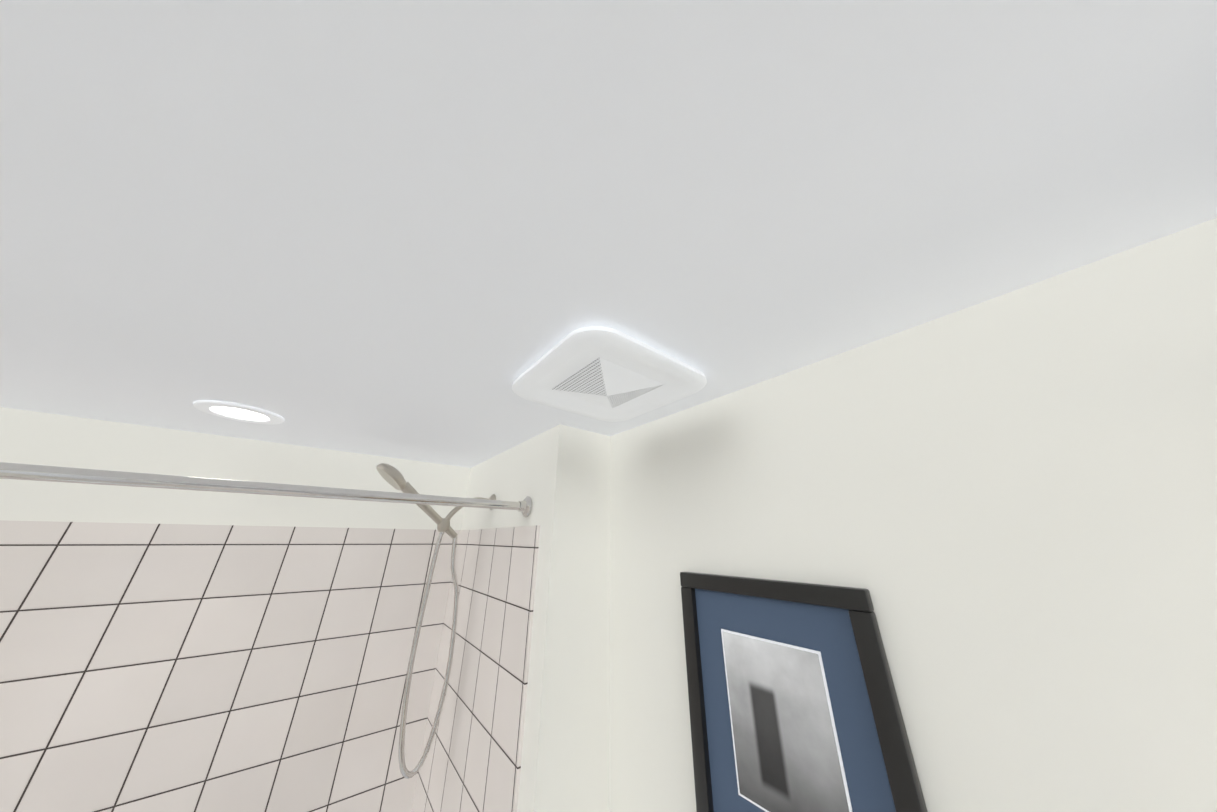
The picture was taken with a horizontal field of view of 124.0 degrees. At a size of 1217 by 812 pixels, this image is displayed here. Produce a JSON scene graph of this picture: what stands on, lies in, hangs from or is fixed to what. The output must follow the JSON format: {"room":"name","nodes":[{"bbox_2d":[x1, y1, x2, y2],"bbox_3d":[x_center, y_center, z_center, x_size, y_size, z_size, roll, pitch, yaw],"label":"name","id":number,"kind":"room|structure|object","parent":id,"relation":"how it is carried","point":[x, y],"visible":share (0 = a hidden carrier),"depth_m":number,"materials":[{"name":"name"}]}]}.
{"room":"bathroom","nodes":[
{"label":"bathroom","id":0,"kind":"room"},
{"bbox_2d":[0,407,470,529],"bbox_3d":[-1.208,1.257,0.891,1.847,2.320,0.120,17,-28,-35],"label":"wall","id":1,"kind":"structure","parent":0,"point":[37,438],"depth_m":1.08,"materials":[{"name":"white paint"}]},
{"bbox_2d":[0,520,458,811],"bbox_3d":[-1.295,1.335,0.696,1.508,2.026,0.008,17,-28,-35],"label":"wall tile","id":2,"kind":"structure","parent":1,"relation":"attached to","point":[145,667],"depth_m":0.99,"materials":[{"name":"beige tile"}]},
{"bbox_2d":[461,424,610,811],"bbox_3d":[-0.304,1.296,0.972,0.323,2.320,0.870,17,-28,-35],"label":"wall","id":3,"kind":"structure","parent":0,"point":[559,474],"depth_m":0.87,"materials":[{"name":"white paint"}]},
{"bbox_2d":[0,462,531,516],"bbox_3d":[-0.854,0.139,0.603,1.521,0.064,0.064,17,-28,-35],"label":"shower rail","id":4,"kind":"object","parent":3,"relation":"attached to","point":[17,471],"visible":1,"depth_m":0.65,"materials":[{"name":"silver metal"}]},
{"bbox_2d":[376,463,495,778],"bbox_3d":[-0.608,0.641,1.023,0.408,0.872,0.119,17,-28,-35],"label":"shower","id":5,"kind":"object","parent":3,"relation":"attached to","point":[392,476],"visible":0.83,"depth_m":1.06,"materials":[{"name":"silver metal"}]},
{"bbox_2d":[411,525,539,811],"bbox_3d":[-0.457,1.403,0.848,0.008,2.026,0.795,17,-28,-35],"label":"wall tile","id":6,"kind":"structure","parent":3,"relation":"attached to","point":[472,762],"depth_m":0.99,"materials":[{"name":"beige tile"}]},
{"bbox_2d":[0,0,1216,467],"bbox_3d":[-0.186,-0.377,0.090,1.967,0.100,3.520,17,-28,-35],"label":"ceiling","id":7,"kind":"structure","parent":0,"point":[426,230],"depth_m":0.33,"materials":[{"name":"white paint"}]},
{"bbox_2d":[193,400,284,423],"bbox_3d":[-1.049,0.022,0.924,0.180,0.008,0.180,17,-28,-35],"label":"recessed light","id":8,"kind":"object","parent":7,"relation":"in","point":[237,412],"visible":0.98,"depth_m":0.91,"materials":[{"name":"white paint"}]},
{"bbox_2d":[512,326,706,421],"bbox_3d":[-0.003,-0.040,0.719,0.340,0.038,0.340,17,-28,-35],"label":"fan","id":9,"kind":"object","parent":7,"relation":"attached to","point":[603,373],"visible":0.96,"depth_m":0.67,"materials":[{"name":"white plastic"}]},
{"bbox_2d":[609,218,1216,811],"bbox_3d":[0.837,0.819,-0.199,0.120,2.320,2.530,17,-28,-35],"label":"wall","id":10,"kind":"structure","parent":0,"point":[1001,510],"depth_m":0.42,"materials":[{"name":"white paint"}]},
{"bbox_2d":[680,572,926,811],"bbox_3d":[0.284,0.539,0.544,0.022,0.440,0.360,17,-28,-35],"label":"picture frame","id":11,"kind":"object","parent":10,"relation":"attached to","point":[794,706],"visible":1,"depth_m":0.54,"materials":[{"name":"black"}]},
{"bbox_2d":[722,631,860,811],"bbox_3d":[0.285,0.539,0.545,0.001,0.236,0.176,17,-28,-35],"label":"photo","id":12,"kind":"object","parent":11,"relation":"attached to","point":[788,751],"depth_m":0.54,"materials":[{"name":"grey paper"}]}
]}

